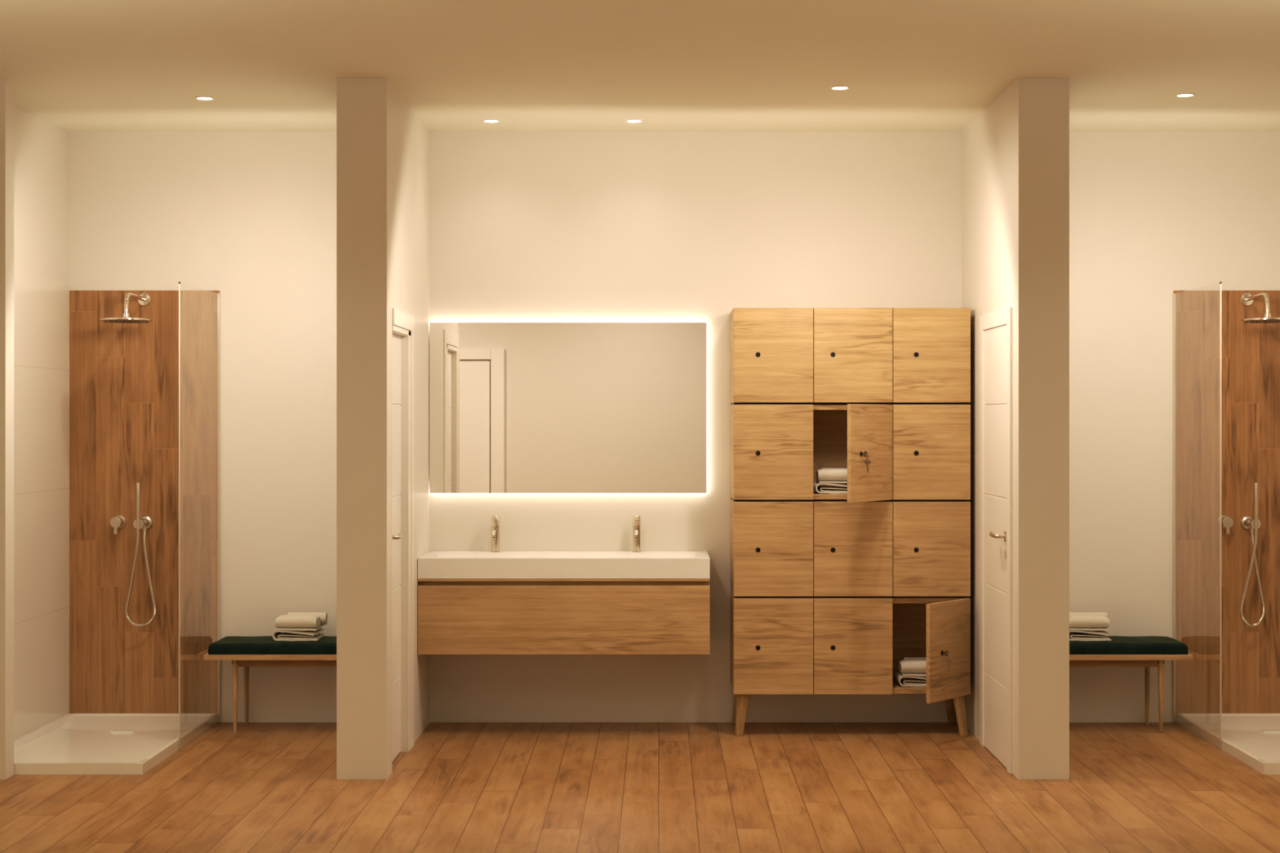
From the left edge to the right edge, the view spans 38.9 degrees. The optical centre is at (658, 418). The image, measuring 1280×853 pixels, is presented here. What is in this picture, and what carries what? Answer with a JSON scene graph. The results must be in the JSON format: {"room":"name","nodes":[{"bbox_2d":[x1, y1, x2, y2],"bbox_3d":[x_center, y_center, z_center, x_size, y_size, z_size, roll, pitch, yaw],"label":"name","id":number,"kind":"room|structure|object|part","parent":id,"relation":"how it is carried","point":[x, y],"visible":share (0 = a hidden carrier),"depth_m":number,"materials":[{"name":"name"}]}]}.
{"room":"changing room","nodes":[
{"label":"changing room","id":0,"kind":"room"},
{"bbox_2d":[0,77,68,779],"bbox_3d":[-2.996,0.044,8.470,0.408,3.000,1.459,0,0,0],"label":"wall","id":1,"kind":"structure","parent":0,"point":[34,151],"depth_m":7.83,"materials":[{"name":"paint"}]},
{"bbox_2d":[13,272,70,741],"bbox_3d":[-2.994,0.419,8.523,0.009,2.190,1.354,0,0,0],"label":"tiled wall","id":2,"kind":"structure","parent":1,"relation":"attached to","point":[41,306],"depth_m":8.76,"materials":[{"name":"white tile"}]},
{"bbox_2d":[336,77,430,779],"bbox_3d":[-1.269,0.044,8.470,0.214,3.000,1.459,0,0,0],"label":"wall","id":3,"kind":"structure","parent":0,"point":[383,147],"depth_m":7.74,"materials":[{"name":"paint"}]},
{"bbox_2d":[391,307,413,762],"bbox_3d":[-1.189,0.530,8.217,0.103,2.027,0.635,0,0,0],"label":"door","id":4,"kind":"structure","parent":3,"relation":"in","point":[402,319],"depth_m":8.31,"materials":[{"name":"white paint"}]},
{"bbox_3d":[-1.162,0.520,8.002,0.049,0.023,0.122,0,0,0],"label":"handle","id":5,"kind":"part","parent":4,"relation":"part of","materials":[{"name":"metal"}]},
{"bbox_2d":[0,0,1279,132],"bbox_3d":[0.100,-1.506,4.350,9.200,0.100,10.100,0,0,0],"label":"ceiling","id":6,"kind":"structure","parent":0,"point":[73,65],"depth_m":7.34,"materials":[{"name":"paint"}]},
{"bbox_2d":[195,96,214,100],"bbox_3d":[-2.060,-1.454,8.220,0.088,0.005,0.088,0,0,0],"label":"recessed light","id":7,"kind":"object","parent":6,"relation":"in","point":[203,98],"visible":1,"depth_m":8.22,"materials":[{"name":"white paint"}]},
{"bbox_2d":[482,119,500,122],"bbox_3d":[-0.818,-1.454,8.850,0.088,0.005,0.088,0,0,0],"label":"recessed light","id":8,"kind":"object","parent":6,"relation":"in","point":[484,120],"visible":1,"depth_m":8.84,"materials":[{"name":"white paint"}]},
{"bbox_2d":[625,119,643,122],"bbox_3d":[-0.120,-1.454,8.850,0.088,0.005,0.088,0,0,0],"label":"recessed light","id":9,"kind":"object","parent":6,"relation":"in","point":[627,120],"visible":1,"depth_m":8.84,"materials":[{"name":"white paint"}]},
{"bbox_2d":[830,85,849,89],"bbox_3d":[0.797,-1.454,7.960,0.088,0.005,0.088,0,0,0],"label":"recessed light","id":10,"kind":"object","parent":6,"relation":"in","point":[834,87],"visible":1,"depth_m":7.97,"materials":[{"name":"white paint"}]},
{"bbox_2d":[1175,93,1195,97],"bbox_3d":[2.367,-1.454,8.140,0.088,0.005,0.088,0,0,0],"label":"recessed light","id":11,"kind":"object","parent":6,"relation":"in","point":[1180,95],"visible":1,"depth_m":8.15,"materials":[{"name":"white paint"}]},
{"bbox_2d":[0,722,1279,852],"bbox_3d":[0.100,1.594,4.350,9.200,0.100,10.100,0,0,0],"label":"floor","id":12,"kind":"structure","parent":0,"point":[260,787],"depth_m":7.43,"materials":[{"name":"brown wood"}]},
{"bbox_2d":[13,713,217,774],"bbox_3d":[-2.612,1.520,8.524,0.753,0.047,1.349,0,0,0],"label":"shower tray","id":13,"kind":"object","parent":12,"relation":"on","point":[73,744],"visible":0.97,"depth_m":8.48,"materials":[{"name":"white ceramic"}]},
{"bbox_2d":[178,281,220,749],"bbox_3d":[-2.232,0.453,8.816,0.013,2.178,0.768,0,0,0],"label":"screen","id":14,"kind":"object","parent":13,"relation":"on","point":[218,295],"visible":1,"depth_m":9.19,"materials":[{"name":"clear glass"}]},
{"bbox_2d":[203,635,336,733],"bbox_3d":[-1.802,1.320,9.015,0.845,0.448,0.340,0,0,0],"label":"bench","id":15,"kind":"object","parent":12,"relation":"on","point":[246,652],"visible":0.54,"depth_m":8.87,"materials":[{"name":"fabric"}]},
{"bbox_3d":[-2.079,1.364,8.895,0.027,0.360,0.028,0,0,0],"label":"leg","id":16,"kind":"part","parent":15,"relation":"part of","materials":[{"name":"brown wood"}]},
{"bbox_3d":[-2.079,1.364,9.135,0.027,0.360,0.028,0,0,0],"label":"leg","id":17,"kind":"part","parent":15,"relation":"part of","materials":[{"name":"brown wood"}]},
{"bbox_2d":[208,635,336,654],"bbox_3d":[-1.802,1.125,9.017,0.804,0.059,0.320,0,0,0],"label":"cushion","id":18,"kind":"object","parent":15,"relation":"on","point":[230,645],"depth_m":8.86,"materials":[{"name":"green fabric"}]},
{"bbox_3d":[-1.802,1.200,9.018,0.525,0.037,0.255,0,0,0],"label":"seat rail","id":19,"kind":"part","parent":15,"relation":"part of","materials":[{"name":"brown wood"}]},
{"bbox_2d":[272,624,324,640],"bbox_3d":[-1.791,1.065,9.014,0.223,0.062,0.202,0,0,0],"label":"folded towel","id":20,"kind":"object","parent":15,"relation":"on","point":[289,633],"visible":0.94,"depth_m":8.93,"materials":[{"name":"white fabric"}]},
{"bbox_2d":[275,612,327,627],"bbox_3d":[-1.776,1.003,9.010,0.224,0.062,0.186,0,0,0],"label":"rolled towel","id":21,"kind":"object","parent":20,"relation":"on","point":[292,620],"visible":1,"depth_m":8.93,"materials":[{"name":"white fabric"}]},
{"bbox_2d":[730,307,970,736],"bbox_3d":[0.938,0.504,8.838,1.149,2.080,0.716,0,0,0],"label":"tall cabinet","id":22,"kind":"object","parent":12,"relation":"on","point":[829,593],"visible":1,"depth_m":8.78,"materials":[{"name":"brown wood"}]},
{"bbox_3d":[0.399,1.441,9.146,0.053,0.206,0.074,0,0,-45],"label":"leg","id":23,"kind":"part","parent":22,"relation":"part of","materials":[{"name":"brown wood"}]},
{"bbox_3d":[0.401,1.441,8.829,0.080,0.206,0.043,0,0,-45],"label":"leg","id":24,"kind":"part","parent":22,"relation":"part of","materials":[{"name":"brown wood"}]},
{"bbox_3d":[0.557,1.105,8.790,0.386,0.465,0.020,0,0,0],"label":"locker door","id":25,"kind":"part","parent":22,"relation":"part of","materials":[{"name":"brown wood"}]},
{"bbox_3d":[0.557,0.633,8.790,0.386,0.459,0.020,0,0,0],"label":"locker door","id":26,"kind":"part","parent":22,"relation":"part of","materials":[{"name":"brown wood"}]},
{"bbox_3d":[0.557,0.163,8.790,0.386,0.462,0.020,0,0,0],"label":"locker door","id":27,"kind":"part","parent":22,"relation":"part of","materials":[{"name":"brown wood"}]},
{"bbox_3d":[0.557,-0.307,8.790,0.386,0.459,0.020,0,0,0],"label":"locker door","id":28,"kind":"part","parent":22,"relation":"part of","materials":[{"name":"brown wood"}]},
{"bbox_2d":[813,480,847,493],"bbox_3d":[0.877,0.337,8.939,0.223,0.062,0.202,0,0,0],"label":"folded towel","id":29,"kind":"object","parent":22,"relation":"in","point":[830,490],"visible":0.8,"depth_m":8.85,"materials":[{"name":"white fabric"}]},
{"bbox_2d":[816,467,847,480],"bbox_3d":[0.892,0.275,8.935,0.224,0.062,0.186,0,0,0],"label":"rolled towel","id":30,"kind":"object","parent":29,"relation":"on","point":[825,473],"visible":0.62,"depth_m":8.85,"materials":[{"name":"white fabric"}]},
{"bbox_3d":[0.944,1.105,8.790,0.382,0.465,0.020,0,0,0],"label":"locker door","id":31,"kind":"part","parent":22,"relation":"part of","materials":[{"name":"brown wood"}]},
{"bbox_3d":[0.944,0.633,8.790,0.382,0.459,0.020,0,0,0],"label":"locker door","id":32,"kind":"part","parent":22,"relation":"part of","materials":[{"name":"brown wood"}]},
{"bbox_3d":[0.944,-0.307,8.790,0.382,0.459,0.020,0,0,0],"label":"locker door","id":33,"kind":"part","parent":22,"relation":"part of","materials":[{"name":"brown wood"}]},
{"bbox_2d":[861,451,870,472],"bbox_3d":[0.975,0.205,8.535,0.045,0.102,0.018,0,0,24],"label":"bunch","id":34,"kind":"object","parent":22,"relation":"hanging from","point":[864,453],"visible":1,"depth_m":8.53,"materials":[{"name":"metal"}]},
{"bbox_3d":[1.009,0.163,8.636,0.020,0.462,0.382,0,0,38],"label":"locker door","id":35,"kind":"part","parent":22,"relation":"part of","materials":[{"name":"brown wood"}]},
{"bbox_2d":[893,668,926,686],"bbox_3d":[1.283,1.279,8.939,0.223,0.062,0.202,0,0,0],"label":"folded towel","id":36,"kind":"object","parent":22,"relation":"in","point":[903,679],"visible":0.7,"depth_m":8.85,"materials":[{"name":"white fabric"}]},
{"bbox_2d":[897,657,926,673],"bbox_3d":[1.298,1.217,8.935,0.224,0.062,0.186,0,0,0],"label":"rolled towel","id":37,"kind":"object","parent":36,"relation":"on","point":[908,664],"visible":0.58,"depth_m":8.85,"materials":[{"name":"white fabric"}]},
{"bbox_3d":[1.325,0.633,8.790,0.375,0.459,0.020,0,0,0],"label":"locker door","id":38,"kind":"part","parent":22,"relation":"part of","materials":[{"name":"brown wood"}]},
{"bbox_3d":[1.325,0.163,8.790,0.375,0.462,0.020,0,0,0],"label":"locker door","id":39,"kind":"part","parent":22,"relation":"part of","materials":[{"name":"brown wood"}]},
{"bbox_3d":[1.325,-0.307,8.790,0.375,0.459,0.020,0,0,0],"label":"locker door","id":40,"kind":"part","parent":22,"relation":"part of","materials":[{"name":"brown wood"}]},
{"bbox_2d":[942,650,951,672],"bbox_3d":[1.361,1.148,8.561,0.045,0.102,0.018,0,0,26],"label":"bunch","id":41,"kind":"object","parent":22,"relation":"hanging from","point":[945,654],"visible":1,"depth_m":8.56,"materials":[{"name":"metal"}]},
{"bbox_3d":[1.384,1.105,8.643,0.020,0.465,0.375,0,0,40],"label":"locker door","id":42,"kind":"part","parent":22,"relation":"part of","materials":[{"name":"brown wood"}]},
{"bbox_3d":[1.470,1.441,9.146,0.043,0.206,0.085,0,0,45],"label":"leg","id":43,"kind":"part","parent":22,"relation":"part of","materials":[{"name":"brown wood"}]},
{"bbox_3d":[1.472,1.441,8.825,0.052,0.206,0.071,0,0,-31],"label":"leg","id":44,"kind":"part","parent":22,"relation":"part of","materials":[{"name":"brown wood"}]},
{"bbox_2d":[1069,635,1192,733],"bbox_3d":[2.184,1.320,9.015,0.852,0.448,0.340,0,0,0],"label":"bench","id":45,"kind":"object","parent":12,"relation":"on","point":[1146,651],"visible":0.58,"depth_m":8.87,"materials":[{"name":"fabric"}]},
{"bbox_2d":[1069,627,1111,640],"bbox_3d":[2.117,1.065,9.014,0.223,0.062,0.202,0,0,0],"label":"folded towel","id":46,"kind":"object","parent":45,"relation":"on","point":[1075,633],"visible":0.68,"depth_m":8.93,"materials":[{"name":"white fabric"}]},
{"bbox_2d":[1069,612,1109,627],"bbox_3d":[2.132,1.003,9.010,0.224,0.062,0.186,0,0,0],"label":"rolled towel","id":47,"kind":"object","parent":46,"relation":"on","point":[1077,620],"visible":0.9,"depth_m":8.93,"materials":[{"name":"white fabric"}]},
{"bbox_3d":[2.184,1.200,9.018,0.532,0.037,0.255,0,0,0],"label":"seat rail","id":48,"kind":"part","parent":45,"relation":"part of","materials":[{"name":"brown wood"}]},
{"bbox_2d":[1069,635,1188,654],"bbox_3d":[2.184,1.125,9.017,0.811,0.059,0.320,0,0,0],"label":"cushion","id":49,"kind":"object","parent":45,"relation":"on","point":[1118,645],"depth_m":8.86,"materials":[{"name":"green fabric"}]},
{"bbox_3d":[2.465,1.364,9.135,0.027,0.360,0.028,0,0,0],"label":"leg","id":50,"kind":"part","parent":45,"relation":"part of","materials":[{"name":"brown wood"}]},
{"bbox_3d":[2.465,1.364,8.895,0.027,0.360,0.028,0,0,0],"label":"leg","id":51,"kind":"part","parent":45,"relation":"part of","materials":[{"name":"brown wood"}]},
{"bbox_2d":[1173,281,1222,749],"bbox_3d":[2.618,0.453,8.816,0.013,2.178,0.768,0,0,0],"label":"screen","id":52,"kind":"object","parent":12,"relation":"on","point":[1220,282],"visible":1,"depth_m":9.19,"materials":[{"name":"clear glass"}]},
{"bbox_2d":[1175,713,1279,774],"bbox_3d":[2.999,1.520,8.524,0.755,0.047,1.349,0,0,0],"label":"shower tray","id":53,"kind":"object","parent":12,"relation":"on","point":[1253,740],"visible":0.99,"depth_m":8.74,"materials":[{"name":"white ceramic"}]},
{"bbox_2d":[68,132,1279,722],"bbox_3d":[0.100,0.044,9.295,9.200,3.000,0.210,0,0,0],"label":"wall","id":54,"kind":"structure","parent":0,"point":[525,226],"depth_m":9.20,"materials":[{"name":"paint"}]},
{"bbox_2d":[110,515,126,533],"bbox_3d":[-2.735,0.536,9.155,0.068,0.092,0.074,0,0,0],"label":"shower mixer","id":55,"kind":"object","parent":54,"relation":"attached to","point":[119,521],"visible":1,"depth_m":9.12,"materials":[{"name":"metal"}]},
{"bbox_3d":[-2.735,0.539,9.130,0.056,0.086,0.024,0,0,0],"label":"mixer lever","id":56,"kind":"part","parent":55,"relation":"part of","materials":[{"name":"metal"}]},
{"bbox_2d":[99,293,152,323],"bbox_3d":[-2.610,-0.554,8.974,0.248,0.166,0.436,0,0,0],"label":"shower head","id":57,"kind":"object","parent":54,"relation":"attached to","point":[144,299],"visible":1,"depth_m":8.88},
{"bbox_3d":[-2.610,-0.555,9.020,0.044,0.131,0.324,0,0,0],"label":"shower arm","id":58,"kind":"part","parent":57,"relation":"part of","materials":[{"name":"silver metal"}]},
{"bbox_2d":[124,483,156,626],"bbox_3d":[-2.595,0.685,9.120,0.121,0.726,0.155,0,0,19],"label":"shower","id":59,"kind":"object","parent":54,"relation":"attached to","point":[145,522],"visible":1,"depth_m":9.07,"materials":[{"name":"metal"}]},
{"bbox_2d":[140,515,152,528],"bbox_3d":[-2.600,0.527,9.161,0.070,0.070,0.062,0,0,0],"label":"wall outlet","id":60,"kind":"object","parent":59,"relation":"attached to","point":[148,520],"depth_m":9.18,"materials":[{"name":"metal"}]},
{"bbox_2d":[417,578,710,654],"bbox_3d":[-0.457,0.954,8.958,1.407,0.364,0.483,0,0,0],"label":"vanity cabinet","id":61,"kind":"object","parent":54,"relation":"attached to","point":[456,616],"visible":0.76,"depth_m":8.72,"materials":[{"name":"brown wood"}]},
{"bbox_2d":[417,551,710,578],"bbox_3d":[-0.457,0.723,8.958,1.407,0.099,0.482,0,0,0],"label":"washbasin","id":62,"kind":"object","parent":61,"relation":"in","point":[433,564],"visible":1,"depth_m":8.72,"materials":[{"name":"white ceramic"}]},
{"bbox_2d":[490,515,500,552],"bbox_3d":[-0.822,0.581,9.076,0.048,0.185,0.146,0,0,0],"label":"tap","id":63,"kind":"object","parent":62,"relation":"on","point":[495,518],"visible":1,"depth_m":9.11,"materials":[{"name":"silver metal"}]},
{"bbox_3d":[-0.822,0.572,9.057,0.019,0.040,0.107,0,0,0],"label":"spout","id":64,"kind":"part","parent":63,"relation":"part of","materials":[{"name":"silver metal"}]},
{"bbox_2d":[631,515,641,552],"bbox_3d":[-0.111,0.581,9.076,0.048,0.185,0.146,0,0,0],"label":"tap","id":65,"kind":"object","parent":62,"relation":"on","point":[636,518],"visible":1,"depth_m":9.11,"materials":[{"name":"silver metal"}]},
{"bbox_3d":[-0.111,0.572,9.057,0.019,0.040,0.107,0,0,0],"label":"spout","id":66,"kind":"part","parent":65,"relation":"part of","materials":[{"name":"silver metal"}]},
{"bbox_3d":[-0.457,0.778,8.959,1.407,0.012,0.480,0,0,0],"label":"panel","id":67,"kind":"part","parent":61,"relation":"part of","materials":[{"name":"brown wood"}]},
{"bbox_2d":[429,321,707,493],"bbox_3d":[-0.456,-0.054,9.178,1.406,0.872,0.041,0,0,0],"label":"mirror","id":68,"kind":"object","parent":54,"relation":"attached to","point":[516,407],"visible":1,"depth_m":9.16,"materials":[{"name":"white mirror"}]},
{"bbox_2d":[1217,515,1233,533],"bbox_3d":[2.867,0.536,9.155,0.068,0.092,0.074,0,0,0],"label":"shower mixer","id":69,"kind":"object","parent":54,"relation":"attached to","point":[1227,522],"visible":0.91,"depth_m":9.12,"materials":[{"name":"metal"}]},
{"bbox_3d":[2.867,0.539,9.130,0.056,0.086,0.024,0,0,0],"label":"mixer lever","id":70,"kind":"part","parent":69,"relation":"part of","materials":[{"name":"metal"}]},
{"bbox_2d":[1240,483,1265,626],"bbox_3d":[2.990,0.685,9.120,0.121,0.726,0.155,0,0,19],"label":"shower","id":71,"kind":"object","parent":54,"relation":"attached to","point":[1246,522],"visible":1,"depth_m":9.07,"materials":[{"name":"metal"}]},
{"bbox_2d":[1240,515,1253,528],"bbox_3d":[2.985,0.527,9.161,0.070,0.070,0.062,0,0,0],"label":"wall outlet","id":72,"kind":"object","parent":71,"relation":"attached to","point":[1245,521],"depth_m":9.18,"materials":[{"name":"metal"}]},
{"bbox_2d":[1240,293,1279,323],"bbox_3d":[2.985,-0.554,8.974,0.248,0.166,0.436,0,0,0],"label":"shower head","id":73,"kind":"object","parent":54,"relation":"attached to","point":[1246,299],"visible":1,"depth_m":8.88},
{"bbox_3d":[2.985,-0.555,9.020,0.044,0.131,0.324,0,0,0],"label":"shower arm","id":74,"kind":"part","parent":73,"relation":"part of","materials":[{"name":"silver metal"}]},
{"bbox_2d":[961,77,1069,779],"bbox_3d":[1.647,0.044,8.470,0.217,3.000,1.459,0,0,0],"label":"wall","id":75,"kind":"structure","parent":0,"point":[1015,153],"depth_m":7.74,"materials":[{"name":"paint"}]},
{"bbox_2d":[979,306,1013,773],"bbox_3d":[1.511,0.529,8.232,0.069,2.029,0.735,0,0,0],"label":"door","id":76,"kind":"structure","parent":75,"relation":"in","point":[996,344],"depth_m":8.19,"materials":[{"name":"white paint"}]},
{"bbox_3d":[1.501,0.517,8.039,0.049,0.023,0.141,0,0,0],"label":"handle","id":77,"kind":"part","parent":76,"relation":"part of","materials":[{"name":"metal"}]},
{"bbox_3d":[1.527,0.519,7.978,0.008,0.048,0.024,0,0,0],"label":"handle plate","id":78,"kind":"part","parent":76,"relation":"part of","materials":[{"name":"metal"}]}
]}

